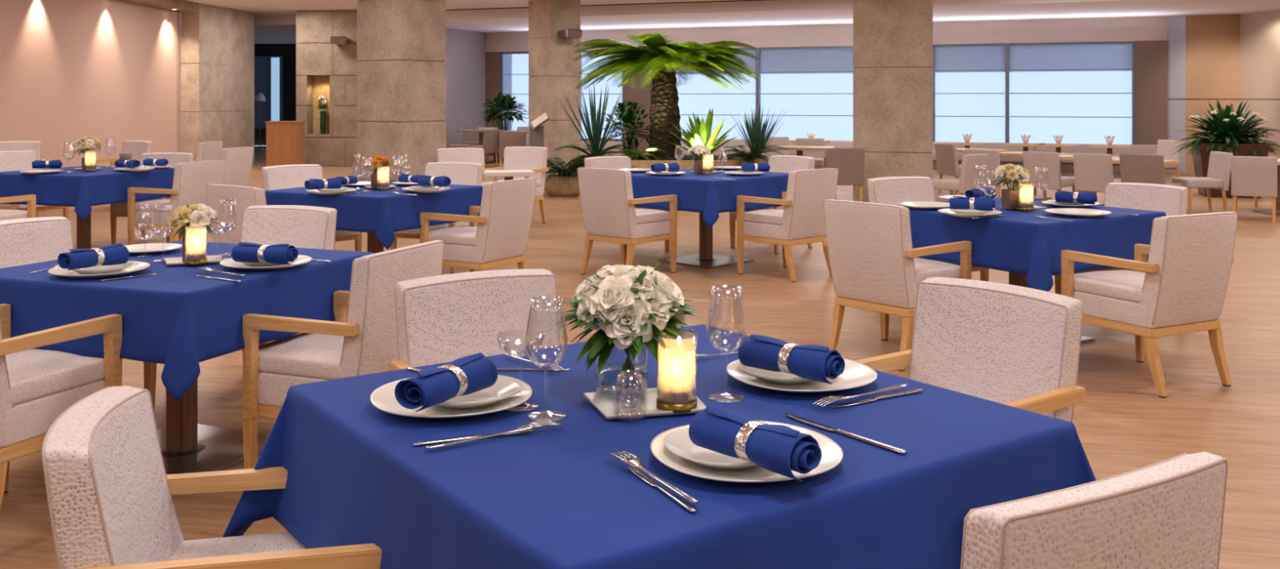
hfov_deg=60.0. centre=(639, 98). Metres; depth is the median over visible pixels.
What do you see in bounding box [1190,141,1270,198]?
planter
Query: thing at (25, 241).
armchair
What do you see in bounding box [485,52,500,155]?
wall
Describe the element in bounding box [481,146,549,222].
armchair
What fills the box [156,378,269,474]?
dining table
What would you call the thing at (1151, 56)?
wall pier
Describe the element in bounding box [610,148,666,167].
cycad
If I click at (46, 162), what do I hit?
napkin ring
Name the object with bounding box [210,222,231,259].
coupe glass
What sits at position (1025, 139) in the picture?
folded napkin
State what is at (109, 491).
armchair
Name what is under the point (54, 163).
napkin
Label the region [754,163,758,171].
napkin ring
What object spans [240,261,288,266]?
plate
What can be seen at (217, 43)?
column
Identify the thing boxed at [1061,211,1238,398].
armchair
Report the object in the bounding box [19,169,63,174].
dinner plate
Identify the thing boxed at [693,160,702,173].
vase
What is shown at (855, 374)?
dinner plate
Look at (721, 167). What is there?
dinner plate
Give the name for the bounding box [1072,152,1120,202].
chair
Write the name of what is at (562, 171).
cycad
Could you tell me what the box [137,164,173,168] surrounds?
dinner plate
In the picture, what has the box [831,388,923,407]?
table knife
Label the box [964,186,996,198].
napkin
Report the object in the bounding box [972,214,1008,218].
table knife
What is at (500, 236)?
armchair
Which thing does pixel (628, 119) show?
leafy bush
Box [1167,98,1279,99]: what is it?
trim
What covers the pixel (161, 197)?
seat cushion
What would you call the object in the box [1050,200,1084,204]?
plate
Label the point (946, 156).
chair
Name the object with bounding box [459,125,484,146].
chair
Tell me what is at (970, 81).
blind
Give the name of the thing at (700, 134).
leaf plant
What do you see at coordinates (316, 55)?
column
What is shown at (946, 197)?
dinner plate
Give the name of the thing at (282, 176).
armchair
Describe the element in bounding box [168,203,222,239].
bouquet
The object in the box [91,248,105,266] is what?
napkin ring
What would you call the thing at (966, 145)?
table
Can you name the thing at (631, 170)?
dinner plate
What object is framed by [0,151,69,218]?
armchair
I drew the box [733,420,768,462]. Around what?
napkin ring
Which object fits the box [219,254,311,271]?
dinner plate
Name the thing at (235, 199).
wine glass
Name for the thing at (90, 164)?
candle jar
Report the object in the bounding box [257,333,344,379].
seat cushion
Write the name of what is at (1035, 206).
serving tray
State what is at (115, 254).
napkin
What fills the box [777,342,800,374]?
napkin ring
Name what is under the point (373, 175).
vase
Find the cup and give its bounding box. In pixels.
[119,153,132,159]
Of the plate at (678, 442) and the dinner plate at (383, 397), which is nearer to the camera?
the plate at (678, 442)
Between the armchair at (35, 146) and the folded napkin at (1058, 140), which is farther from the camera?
the folded napkin at (1058, 140)
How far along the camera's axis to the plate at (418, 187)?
7.00 m
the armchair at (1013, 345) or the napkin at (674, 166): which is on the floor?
the armchair at (1013, 345)
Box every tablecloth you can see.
[0,165,174,221]
[0,240,374,401]
[222,324,1096,568]
[265,180,482,249]
[631,168,788,228]
[896,197,1166,291]
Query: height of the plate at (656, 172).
0.023 m
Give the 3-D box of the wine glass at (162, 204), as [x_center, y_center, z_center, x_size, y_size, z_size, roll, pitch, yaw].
[-1.739,0.488,4.040,0.076,0.208,0.076,0,0,16]
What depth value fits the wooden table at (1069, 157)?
13.26 m
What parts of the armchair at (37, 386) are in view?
leg, armrest, backrest, leg, seat rail, seat, armrest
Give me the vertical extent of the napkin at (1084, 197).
0.067 m
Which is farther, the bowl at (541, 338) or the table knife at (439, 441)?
the bowl at (541, 338)
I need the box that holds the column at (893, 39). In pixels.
[853,0,933,201]
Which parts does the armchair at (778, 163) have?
leg, seat, leg, backrest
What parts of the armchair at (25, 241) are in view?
backrest, leg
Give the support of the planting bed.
on the floor
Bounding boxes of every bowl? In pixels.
[133,205,155,239]
[495,330,546,356]
[524,295,568,367]
[706,285,746,354]
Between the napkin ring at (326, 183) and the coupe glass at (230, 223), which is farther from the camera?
the napkin ring at (326, 183)
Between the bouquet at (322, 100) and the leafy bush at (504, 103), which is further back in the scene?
the leafy bush at (504, 103)
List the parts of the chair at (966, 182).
seat, backrest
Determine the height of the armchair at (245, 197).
0.784 m
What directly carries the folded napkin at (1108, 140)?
on the table at (1109, 148)
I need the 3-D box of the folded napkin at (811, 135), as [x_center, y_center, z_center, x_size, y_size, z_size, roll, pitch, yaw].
[3.121,0.684,20.198,0.173,0.160,0.100,0,0,0]
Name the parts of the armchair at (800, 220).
leg, armrest, seat, seat rail, leg, leg, armrest, backrest, leg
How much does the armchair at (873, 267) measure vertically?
0.784 m
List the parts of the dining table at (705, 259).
post, plate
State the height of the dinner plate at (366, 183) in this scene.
0.019 m
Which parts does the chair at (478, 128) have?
backrest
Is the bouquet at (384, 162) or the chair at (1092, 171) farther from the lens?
the chair at (1092, 171)
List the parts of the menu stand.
panel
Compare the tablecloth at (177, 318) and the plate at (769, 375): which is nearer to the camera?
the plate at (769, 375)
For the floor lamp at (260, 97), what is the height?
1.440 m
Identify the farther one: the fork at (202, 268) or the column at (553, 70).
the column at (553, 70)
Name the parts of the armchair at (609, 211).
leg, backrest, leg, seat rail, leg, seat, armrest, leg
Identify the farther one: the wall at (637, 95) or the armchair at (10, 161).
the wall at (637, 95)
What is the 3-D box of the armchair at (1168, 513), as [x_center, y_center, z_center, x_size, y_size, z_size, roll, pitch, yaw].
[0.459,0.870,1.531,0.478,0.830,0.526,0,0,-30]
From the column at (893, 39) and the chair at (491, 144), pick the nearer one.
the column at (893, 39)
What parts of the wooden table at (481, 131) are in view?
post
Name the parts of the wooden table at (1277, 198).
plate, post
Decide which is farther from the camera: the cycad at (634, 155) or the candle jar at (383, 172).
the cycad at (634, 155)
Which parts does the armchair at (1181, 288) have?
armrest, seat, leg, seat rail, leg, armrest, backrest, leg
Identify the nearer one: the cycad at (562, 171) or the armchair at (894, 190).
the armchair at (894, 190)
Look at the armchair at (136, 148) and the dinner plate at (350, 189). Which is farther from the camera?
the armchair at (136, 148)
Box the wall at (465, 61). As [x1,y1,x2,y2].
[444,28,485,155]
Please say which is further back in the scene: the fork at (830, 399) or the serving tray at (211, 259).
the serving tray at (211, 259)
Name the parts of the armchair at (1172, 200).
leg, armrest, seat, backrest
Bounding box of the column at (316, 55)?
[296,10,359,166]
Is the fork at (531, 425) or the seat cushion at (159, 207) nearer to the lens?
the fork at (531, 425)
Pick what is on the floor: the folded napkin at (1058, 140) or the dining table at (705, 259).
the dining table at (705, 259)
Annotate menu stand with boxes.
[529,111,550,190]
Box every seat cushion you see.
[0,209,27,220]
[4,348,104,404]
[134,199,170,212]
[135,197,165,201]
[168,532,306,560]
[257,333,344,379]
[428,226,477,245]
[485,179,542,186]
[635,208,670,224]
[743,208,784,225]
[913,257,960,284]
[1073,270,1145,302]
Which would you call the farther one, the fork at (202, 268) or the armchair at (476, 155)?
the armchair at (476, 155)
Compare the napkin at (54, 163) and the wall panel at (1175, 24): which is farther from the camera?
the wall panel at (1175, 24)
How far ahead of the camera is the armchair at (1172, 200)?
6.44 m
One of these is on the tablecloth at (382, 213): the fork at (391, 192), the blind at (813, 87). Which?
the fork at (391, 192)
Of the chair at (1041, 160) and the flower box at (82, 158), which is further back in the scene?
the chair at (1041, 160)
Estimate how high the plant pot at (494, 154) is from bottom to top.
0.420 m
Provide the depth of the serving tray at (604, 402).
2.11 m
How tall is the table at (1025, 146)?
0.520 m
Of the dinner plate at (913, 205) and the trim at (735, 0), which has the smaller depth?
the dinner plate at (913, 205)
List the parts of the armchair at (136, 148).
armrest, armrest, backrest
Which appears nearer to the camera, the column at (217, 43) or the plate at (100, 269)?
the plate at (100, 269)
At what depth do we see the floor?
5.50 m
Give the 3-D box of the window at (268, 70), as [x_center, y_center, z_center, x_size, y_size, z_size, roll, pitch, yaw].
[-10.086,-0.165,29.990,0.806,1.960,0.120,0,0,0]
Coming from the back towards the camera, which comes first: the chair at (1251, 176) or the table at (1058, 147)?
the table at (1058, 147)
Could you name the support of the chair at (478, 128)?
on the floor
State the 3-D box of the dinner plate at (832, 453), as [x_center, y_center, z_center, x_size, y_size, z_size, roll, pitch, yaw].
[0.172,0.581,1.807,0.308,0.023,0.308,0,0,-17]
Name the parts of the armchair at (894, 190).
backrest, seat rail, leg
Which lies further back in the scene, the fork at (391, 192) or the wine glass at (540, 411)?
the fork at (391, 192)
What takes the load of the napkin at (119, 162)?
on the dinner plate at (122, 169)
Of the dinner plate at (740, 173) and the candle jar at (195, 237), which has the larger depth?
the dinner plate at (740, 173)
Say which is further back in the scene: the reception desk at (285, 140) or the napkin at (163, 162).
the reception desk at (285, 140)
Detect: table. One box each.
[75,213,94,248]
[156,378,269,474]
[367,232,383,253]
[456,129,506,164]
[483,169,535,180]
[498,130,528,133]
[657,212,754,269]
[764,145,835,155]
[791,140,831,168]
[947,142,986,155]
[956,147,1009,192]
[999,151,1070,200]
[1005,142,1044,167]
[1008,271,1094,343]
[1038,143,1078,176]
[1059,154,1119,206]
[1088,144,1131,177]
[1112,157,1179,165]
[1253,158,1279,215]
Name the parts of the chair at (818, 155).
seat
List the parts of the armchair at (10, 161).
armrest, backrest, seat, seat rail, leg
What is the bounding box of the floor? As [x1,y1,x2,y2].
[0,146,1279,568]
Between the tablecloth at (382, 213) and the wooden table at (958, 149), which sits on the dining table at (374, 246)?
the tablecloth at (382, 213)
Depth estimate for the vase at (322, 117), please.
21.06 m
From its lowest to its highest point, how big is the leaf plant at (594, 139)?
1.127 m
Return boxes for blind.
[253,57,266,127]
[675,49,755,139]
[760,48,853,140]
[934,46,1004,142]
[1009,44,1132,144]
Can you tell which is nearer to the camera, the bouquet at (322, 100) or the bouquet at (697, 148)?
the bouquet at (697, 148)
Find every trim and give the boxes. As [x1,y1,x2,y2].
[446,0,772,10]
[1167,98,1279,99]
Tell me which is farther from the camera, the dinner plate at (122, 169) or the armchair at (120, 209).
the armchair at (120, 209)
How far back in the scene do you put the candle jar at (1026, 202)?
5.79 m
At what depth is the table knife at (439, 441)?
1.91 m
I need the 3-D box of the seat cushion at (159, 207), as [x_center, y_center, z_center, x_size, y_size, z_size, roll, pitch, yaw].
[-3.817,0.864,9.016,0.509,0.070,0.455,0,0,24]
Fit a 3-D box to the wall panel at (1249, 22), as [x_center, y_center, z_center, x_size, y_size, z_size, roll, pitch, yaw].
[10.657,-0.100,19.257,0.150,2.770,0.502,0,0,-5]
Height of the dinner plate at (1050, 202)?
0.022 m
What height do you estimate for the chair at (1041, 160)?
0.680 m
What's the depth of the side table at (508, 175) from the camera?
10.31 m
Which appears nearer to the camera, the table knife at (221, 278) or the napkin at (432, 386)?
the napkin at (432, 386)
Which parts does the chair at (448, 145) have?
backrest, seat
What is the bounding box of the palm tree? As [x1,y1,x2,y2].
[573,32,760,157]
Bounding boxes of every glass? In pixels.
[133,205,155,257]
[151,204,173,262]
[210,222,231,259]
[217,199,238,255]
[390,155,403,190]
[495,330,546,411]
[524,295,568,421]
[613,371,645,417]
[706,285,746,402]
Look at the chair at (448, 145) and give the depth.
21.58 m
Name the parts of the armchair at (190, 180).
leg, armrest, seat, seat rail, leg, leg, backrest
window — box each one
[253,56,283,128]
[500,51,529,130]
[578,50,622,141]
[652,45,853,140]
[932,40,1135,147]
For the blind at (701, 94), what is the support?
attached to the window at (813, 86)
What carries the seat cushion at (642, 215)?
on the armchair at (609, 211)
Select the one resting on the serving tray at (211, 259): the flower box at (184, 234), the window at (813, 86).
the flower box at (184, 234)
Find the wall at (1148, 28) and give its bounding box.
[485,16,1167,52]
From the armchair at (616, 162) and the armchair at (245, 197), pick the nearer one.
the armchair at (245, 197)
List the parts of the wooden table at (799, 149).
post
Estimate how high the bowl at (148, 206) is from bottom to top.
0.128 m
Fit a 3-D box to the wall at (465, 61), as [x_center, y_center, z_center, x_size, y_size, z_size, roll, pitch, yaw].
[-4.023,-0.100,23.781,0.150,2.770,2.600,0,0,21]
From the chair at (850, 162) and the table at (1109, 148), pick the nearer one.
the chair at (850, 162)
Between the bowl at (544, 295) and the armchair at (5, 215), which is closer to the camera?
the bowl at (544, 295)
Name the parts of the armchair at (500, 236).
armrest, seat, seat rail, armrest, backrest, leg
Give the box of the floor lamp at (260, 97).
[254,92,266,149]
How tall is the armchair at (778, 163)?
0.784 m
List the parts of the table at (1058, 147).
post, plate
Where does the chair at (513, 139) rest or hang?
on the floor
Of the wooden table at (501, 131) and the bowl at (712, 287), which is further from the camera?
the wooden table at (501, 131)
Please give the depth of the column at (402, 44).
12.74 m
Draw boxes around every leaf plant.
[559,79,630,154]
[664,107,737,159]
[731,107,785,158]
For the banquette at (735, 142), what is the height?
0.478 m
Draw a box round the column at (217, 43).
[180,3,254,164]
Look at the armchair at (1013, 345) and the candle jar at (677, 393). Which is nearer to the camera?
the candle jar at (677, 393)
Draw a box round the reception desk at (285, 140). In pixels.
[264,120,306,166]
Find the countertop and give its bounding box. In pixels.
[264,120,306,122]
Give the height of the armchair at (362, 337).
0.799 m
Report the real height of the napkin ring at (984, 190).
0.054 m
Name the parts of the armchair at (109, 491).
backrest, armrest, armrest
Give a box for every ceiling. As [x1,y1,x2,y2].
[119,0,199,12]
[185,0,1279,44]
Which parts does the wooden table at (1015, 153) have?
post, plate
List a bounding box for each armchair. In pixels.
[0,141,45,168]
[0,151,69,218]
[0,194,35,220]
[0,216,156,409]
[0,303,122,507]
[41,386,382,568]
[96,140,152,167]
[110,152,193,244]
[127,160,226,244]
[164,204,337,396]
[192,141,222,161]
[205,184,335,249]
[219,146,253,186]
[242,240,444,469]
[262,164,361,251]
[387,268,573,371]
[390,161,482,273]
[419,177,536,271]
[436,147,497,186]
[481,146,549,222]
[577,167,677,274]
[584,155,670,255]
[729,155,815,253]
[736,168,838,282]
[822,199,971,371]
[855,276,1085,422]
[866,176,989,281]
[960,451,1227,568]
[1054,182,1188,294]
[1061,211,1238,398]
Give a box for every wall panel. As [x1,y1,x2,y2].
[1167,15,1185,170]
[1185,13,1239,170]
[1240,12,1258,139]
[1258,8,1279,158]
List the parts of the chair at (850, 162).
backrest, leg, leg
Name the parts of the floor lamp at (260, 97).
lamp shade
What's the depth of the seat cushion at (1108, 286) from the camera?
5.07 m
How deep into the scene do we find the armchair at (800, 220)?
7.90 m
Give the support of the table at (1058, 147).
on the floor
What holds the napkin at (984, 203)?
on the plate at (955, 211)
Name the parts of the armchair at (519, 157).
armrest, backrest, armrest, seat, seat rail, leg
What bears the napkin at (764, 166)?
on the dinner plate at (740, 173)
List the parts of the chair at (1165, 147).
seat, leg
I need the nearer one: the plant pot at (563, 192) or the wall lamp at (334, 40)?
the plant pot at (563, 192)
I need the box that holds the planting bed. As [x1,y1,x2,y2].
[569,153,768,174]
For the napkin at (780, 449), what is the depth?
1.67 m
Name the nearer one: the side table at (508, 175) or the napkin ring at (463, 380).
the napkin ring at (463, 380)
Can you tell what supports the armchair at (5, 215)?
on the floor
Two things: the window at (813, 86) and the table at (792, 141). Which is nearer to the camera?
the table at (792, 141)
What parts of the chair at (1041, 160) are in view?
backrest, leg, seat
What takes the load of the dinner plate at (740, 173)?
on the tablecloth at (701, 193)
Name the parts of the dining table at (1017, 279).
post, plate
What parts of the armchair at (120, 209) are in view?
armrest, leg, seat rail, seat, leg, backrest, leg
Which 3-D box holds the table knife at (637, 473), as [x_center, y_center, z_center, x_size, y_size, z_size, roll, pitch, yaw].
[0.028,0.589,1.678,0.014,0.005,0.218,0,0,-26]
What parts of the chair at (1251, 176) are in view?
leg, leg, backrest, leg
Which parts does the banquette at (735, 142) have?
seat, backrest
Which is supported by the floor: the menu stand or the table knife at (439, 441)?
the menu stand
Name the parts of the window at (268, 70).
lit pane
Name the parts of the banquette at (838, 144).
seat, backrest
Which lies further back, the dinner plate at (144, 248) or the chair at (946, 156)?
the chair at (946, 156)
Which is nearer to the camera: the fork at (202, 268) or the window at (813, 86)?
the fork at (202, 268)
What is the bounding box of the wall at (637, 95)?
[622,57,652,153]
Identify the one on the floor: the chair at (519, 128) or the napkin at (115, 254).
the chair at (519, 128)
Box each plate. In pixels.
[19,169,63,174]
[48,260,150,278]
[66,260,133,274]
[113,167,155,171]
[124,243,182,254]
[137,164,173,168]
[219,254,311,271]
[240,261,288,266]
[306,187,357,194]
[315,186,349,191]
[344,181,370,186]
[369,374,532,418]
[392,181,418,186]
[401,186,450,192]
[409,185,442,190]
[436,375,520,408]
[618,168,651,172]
[645,171,685,176]
[650,420,843,482]
[653,171,678,173]
[663,426,758,469]
[713,165,742,169]
[724,170,764,176]
[726,358,877,393]
[737,360,813,383]
[897,201,950,209]
[937,208,1002,217]
[938,195,966,200]
[947,208,990,214]
[1041,200,1099,208]
[1044,208,1111,217]
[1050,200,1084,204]
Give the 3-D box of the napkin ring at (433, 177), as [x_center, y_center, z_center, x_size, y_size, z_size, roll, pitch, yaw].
[-1.314,0.530,7.091,0.023,0.060,0.076,0,0,24]
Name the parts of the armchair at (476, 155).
backrest, armrest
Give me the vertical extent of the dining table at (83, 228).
0.688 m
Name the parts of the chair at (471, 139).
seat, backrest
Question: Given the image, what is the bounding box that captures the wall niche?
[302,75,356,133]
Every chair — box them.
[446,128,469,148]
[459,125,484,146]
[466,128,501,167]
[477,127,497,161]
[498,132,525,167]
[516,126,528,146]
[762,137,789,157]
[795,137,823,168]
[825,147,864,201]
[933,142,961,195]
[933,153,988,195]
[964,148,1017,197]
[1022,151,1075,200]
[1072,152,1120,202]
[1119,153,1182,186]
[1156,139,1182,177]
[1171,151,1233,213]
[1231,155,1277,222]
[1253,196,1257,207]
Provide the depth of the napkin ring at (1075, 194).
5.93 m
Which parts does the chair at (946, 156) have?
leg, backrest, leg, seat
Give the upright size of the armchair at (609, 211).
0.784 m
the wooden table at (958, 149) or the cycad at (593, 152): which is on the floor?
the wooden table at (958, 149)
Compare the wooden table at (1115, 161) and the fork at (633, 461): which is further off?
the wooden table at (1115, 161)
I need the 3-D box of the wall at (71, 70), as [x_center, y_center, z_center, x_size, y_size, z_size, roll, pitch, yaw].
[-8.125,-0.190,6.700,0.150,2.950,25.400,0,0,0]
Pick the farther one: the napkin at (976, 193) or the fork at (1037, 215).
the napkin at (976, 193)
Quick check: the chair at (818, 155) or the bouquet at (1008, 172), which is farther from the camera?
the chair at (818, 155)
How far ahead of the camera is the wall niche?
21.30 m
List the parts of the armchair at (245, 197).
backrest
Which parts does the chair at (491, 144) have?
seat, backrest, leg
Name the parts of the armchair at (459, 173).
leg, seat rail, seat, leg, armrest, backrest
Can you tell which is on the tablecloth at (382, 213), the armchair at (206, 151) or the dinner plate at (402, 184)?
the dinner plate at (402, 184)
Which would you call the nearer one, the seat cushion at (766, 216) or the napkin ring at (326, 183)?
the napkin ring at (326, 183)
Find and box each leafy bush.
[480,92,528,130]
[600,100,649,155]
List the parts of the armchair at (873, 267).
armrest, leg, backrest, seat rail, leg, leg, seat, armrest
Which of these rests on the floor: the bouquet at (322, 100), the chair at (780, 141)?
the chair at (780, 141)
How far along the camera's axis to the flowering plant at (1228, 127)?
14.48 m
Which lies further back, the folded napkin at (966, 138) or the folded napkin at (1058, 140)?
the folded napkin at (966, 138)
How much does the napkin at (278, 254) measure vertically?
0.071 m
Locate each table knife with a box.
[100,273,157,281]
[195,275,240,282]
[311,258,331,262]
[407,367,422,371]
[413,429,534,445]
[497,368,571,370]
[628,466,696,513]
[783,413,906,454]
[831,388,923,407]
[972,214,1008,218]
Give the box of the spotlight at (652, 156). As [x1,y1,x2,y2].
[649,154,654,159]
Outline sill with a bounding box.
[580,141,1035,155]
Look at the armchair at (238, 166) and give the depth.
11.38 m
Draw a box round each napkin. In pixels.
[31,160,62,168]
[57,243,129,270]
[114,159,140,168]
[142,158,168,165]
[231,242,298,264]
[304,177,341,189]
[336,175,358,184]
[394,352,497,412]
[398,173,421,183]
[417,174,451,186]
[650,162,679,172]
[688,405,822,481]
[737,334,844,384]
[742,162,769,171]
[806,132,815,137]
[949,195,995,211]
[962,133,972,142]
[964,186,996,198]
[1020,134,1031,143]
[1053,134,1063,144]
[1054,190,1097,204]
[1103,135,1115,145]
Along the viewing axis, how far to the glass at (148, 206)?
4.16 m
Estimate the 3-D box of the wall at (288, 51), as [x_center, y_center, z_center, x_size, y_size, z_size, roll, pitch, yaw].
[-9.500,-0.190,30.200,12.000,2.950,0.200,0,0,0]
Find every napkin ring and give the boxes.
[45,160,48,168]
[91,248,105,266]
[257,244,269,262]
[322,178,328,189]
[430,176,436,186]
[436,364,467,399]
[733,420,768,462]
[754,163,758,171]
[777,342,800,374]
[968,197,974,209]
[979,188,986,196]
[1072,192,1078,203]
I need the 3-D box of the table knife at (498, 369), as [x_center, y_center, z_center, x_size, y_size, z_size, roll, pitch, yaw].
[-0.243,0.589,2.413,0.188,0.004,0.012,0,0,0]
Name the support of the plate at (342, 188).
on the dinner plate at (350, 189)
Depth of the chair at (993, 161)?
13.04 m
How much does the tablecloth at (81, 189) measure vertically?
0.332 m
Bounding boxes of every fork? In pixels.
[30,264,59,272]
[193,266,244,275]
[387,191,416,195]
[425,420,563,448]
[504,352,564,371]
[605,450,699,502]
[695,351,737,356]
[813,383,907,407]
[1031,215,1073,221]
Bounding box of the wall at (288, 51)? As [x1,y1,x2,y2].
[254,44,302,146]
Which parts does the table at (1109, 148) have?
post, plate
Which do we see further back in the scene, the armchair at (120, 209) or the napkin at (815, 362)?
the armchair at (120, 209)
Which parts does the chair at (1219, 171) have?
leg, seat, leg, backrest, leg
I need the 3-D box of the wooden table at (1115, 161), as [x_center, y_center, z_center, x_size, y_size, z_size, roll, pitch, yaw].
[5.663,0.993,12.650,0.550,0.585,0.760,0,0,-44]
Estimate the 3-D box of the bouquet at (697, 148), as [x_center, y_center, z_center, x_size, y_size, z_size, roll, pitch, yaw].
[0.472,0.469,8.676,0.192,0.218,0.201,0,0,-28]
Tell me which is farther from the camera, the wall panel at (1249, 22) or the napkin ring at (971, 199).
the wall panel at (1249, 22)
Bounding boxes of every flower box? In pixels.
[81,157,84,170]
[182,231,185,262]
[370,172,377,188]
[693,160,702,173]
[1001,188,1018,208]
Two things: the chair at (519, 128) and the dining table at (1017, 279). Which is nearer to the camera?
the dining table at (1017, 279)
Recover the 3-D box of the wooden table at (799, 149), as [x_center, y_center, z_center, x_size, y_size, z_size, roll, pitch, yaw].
[2.267,0.985,15.700,0.950,0.600,0.550,0,0,17]
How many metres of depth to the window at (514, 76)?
24.79 m
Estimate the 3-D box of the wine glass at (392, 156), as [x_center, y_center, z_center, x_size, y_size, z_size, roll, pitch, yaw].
[-1.579,0.483,7.195,0.080,0.219,0.080,0,0,-43]
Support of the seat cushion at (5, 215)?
on the armchair at (5, 215)
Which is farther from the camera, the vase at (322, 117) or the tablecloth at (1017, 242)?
the vase at (322, 117)
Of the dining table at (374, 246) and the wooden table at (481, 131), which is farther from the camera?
the wooden table at (481, 131)
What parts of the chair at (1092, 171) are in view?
backrest, seat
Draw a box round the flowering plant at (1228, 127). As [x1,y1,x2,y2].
[1169,99,1279,159]
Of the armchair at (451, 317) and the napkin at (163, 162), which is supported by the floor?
the armchair at (451, 317)
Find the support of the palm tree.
on the planting bed
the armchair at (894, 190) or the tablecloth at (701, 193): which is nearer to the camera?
the armchair at (894, 190)
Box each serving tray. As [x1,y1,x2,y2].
[75,167,102,169]
[164,254,222,265]
[364,185,396,188]
[582,387,706,419]
[1000,205,1047,209]
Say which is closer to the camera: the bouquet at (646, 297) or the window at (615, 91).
the bouquet at (646, 297)
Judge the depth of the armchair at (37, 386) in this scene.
3.26 m
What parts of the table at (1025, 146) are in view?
post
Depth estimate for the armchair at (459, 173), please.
8.61 m
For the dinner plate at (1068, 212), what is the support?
on the tablecloth at (1017, 242)
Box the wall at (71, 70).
[0,0,180,168]
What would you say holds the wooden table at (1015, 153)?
on the floor
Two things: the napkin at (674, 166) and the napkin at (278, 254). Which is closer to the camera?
the napkin at (278, 254)
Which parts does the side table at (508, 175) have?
post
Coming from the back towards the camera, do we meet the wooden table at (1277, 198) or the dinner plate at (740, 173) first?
the wooden table at (1277, 198)
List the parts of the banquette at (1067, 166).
backrest, seat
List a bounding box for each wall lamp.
[329,36,349,44]
[558,28,582,38]
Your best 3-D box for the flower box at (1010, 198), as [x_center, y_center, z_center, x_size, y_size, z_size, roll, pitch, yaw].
[1.973,0.534,5.888,0.073,0.100,0.070,0,0,-17]
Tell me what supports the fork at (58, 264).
on the tablecloth at (177, 318)
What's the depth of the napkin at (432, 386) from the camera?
2.02 m
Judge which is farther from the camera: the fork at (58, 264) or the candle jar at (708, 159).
the candle jar at (708, 159)
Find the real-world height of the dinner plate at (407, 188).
0.023 m
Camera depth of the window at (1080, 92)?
20.85 m
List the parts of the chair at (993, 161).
backrest, leg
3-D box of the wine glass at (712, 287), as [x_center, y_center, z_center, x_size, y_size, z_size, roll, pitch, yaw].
[0.171,0.483,2.193,0.080,0.219,0.080,0,0,38]
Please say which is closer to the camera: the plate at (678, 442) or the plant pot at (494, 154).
the plate at (678, 442)
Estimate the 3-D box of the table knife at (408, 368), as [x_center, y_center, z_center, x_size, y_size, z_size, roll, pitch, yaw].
[-0.420,0.589,2.368,0.200,0.004,0.013,0,0,31]
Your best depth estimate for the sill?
23.94 m
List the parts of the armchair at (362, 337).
leg, seat rail, seat, armrest, armrest, backrest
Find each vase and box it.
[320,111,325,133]
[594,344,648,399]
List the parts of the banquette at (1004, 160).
seat, backrest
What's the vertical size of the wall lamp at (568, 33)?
0.149 m
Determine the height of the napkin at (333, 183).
0.071 m
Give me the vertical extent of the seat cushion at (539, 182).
0.070 m
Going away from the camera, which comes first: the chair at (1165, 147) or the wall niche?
the chair at (1165, 147)
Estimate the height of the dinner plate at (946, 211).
0.023 m
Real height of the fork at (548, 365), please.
0.007 m
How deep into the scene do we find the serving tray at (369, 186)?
7.30 m
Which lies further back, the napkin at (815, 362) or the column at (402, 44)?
the column at (402, 44)
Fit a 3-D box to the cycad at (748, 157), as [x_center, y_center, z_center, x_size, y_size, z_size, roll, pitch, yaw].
[1.474,0.823,14.949,1.042,0.404,0.931,0,0,7]
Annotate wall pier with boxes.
[1135,40,1167,169]
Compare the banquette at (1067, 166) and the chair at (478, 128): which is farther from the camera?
the chair at (478, 128)
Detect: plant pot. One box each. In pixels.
[493,145,503,163]
[544,174,579,196]
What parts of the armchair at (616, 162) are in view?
backrest, seat, leg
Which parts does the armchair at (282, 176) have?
backrest, seat rail, seat, leg, armrest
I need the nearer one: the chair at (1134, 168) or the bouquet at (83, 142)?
the bouquet at (83, 142)
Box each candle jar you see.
[84,150,96,170]
[184,225,207,264]
[377,166,389,189]
[656,329,697,413]
[702,153,713,173]
[1018,182,1034,210]
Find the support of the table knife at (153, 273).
on the tablecloth at (177, 318)
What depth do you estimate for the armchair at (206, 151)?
12.85 m
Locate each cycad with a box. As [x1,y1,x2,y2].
[544,156,586,191]
[554,143,638,176]
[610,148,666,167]
[716,144,786,166]
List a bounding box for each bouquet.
[72,136,102,155]
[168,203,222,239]
[316,94,328,110]
[362,155,391,174]
[553,260,700,391]
[688,144,711,160]
[990,163,1031,191]
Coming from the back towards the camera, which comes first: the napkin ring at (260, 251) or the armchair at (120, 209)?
the armchair at (120, 209)
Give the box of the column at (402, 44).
[356,0,446,182]
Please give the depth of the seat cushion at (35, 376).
3.31 m
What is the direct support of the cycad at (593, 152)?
in the planting bed
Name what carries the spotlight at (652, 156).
on the planting bed
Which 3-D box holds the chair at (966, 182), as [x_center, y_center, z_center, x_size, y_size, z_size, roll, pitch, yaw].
[3.501,0.945,12.185,0.420,0.680,0.498,0,0,-40]
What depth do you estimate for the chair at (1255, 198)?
13.03 m
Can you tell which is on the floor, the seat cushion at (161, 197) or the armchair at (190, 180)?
the armchair at (190, 180)
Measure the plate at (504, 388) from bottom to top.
0.023 m
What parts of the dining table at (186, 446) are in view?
post, plate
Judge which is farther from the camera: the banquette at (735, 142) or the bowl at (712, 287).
the banquette at (735, 142)
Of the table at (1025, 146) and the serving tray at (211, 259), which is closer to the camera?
the serving tray at (211, 259)
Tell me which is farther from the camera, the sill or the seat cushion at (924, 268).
the sill
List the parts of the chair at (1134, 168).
backrest, seat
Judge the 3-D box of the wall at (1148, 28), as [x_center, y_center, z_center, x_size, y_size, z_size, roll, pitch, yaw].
[2.277,-1.265,22.878,16.805,0.440,0.150,0,0,21]
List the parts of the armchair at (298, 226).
armrest, backrest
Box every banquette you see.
[680,138,751,154]
[788,139,853,167]
[933,142,1034,169]
[1035,143,1157,173]

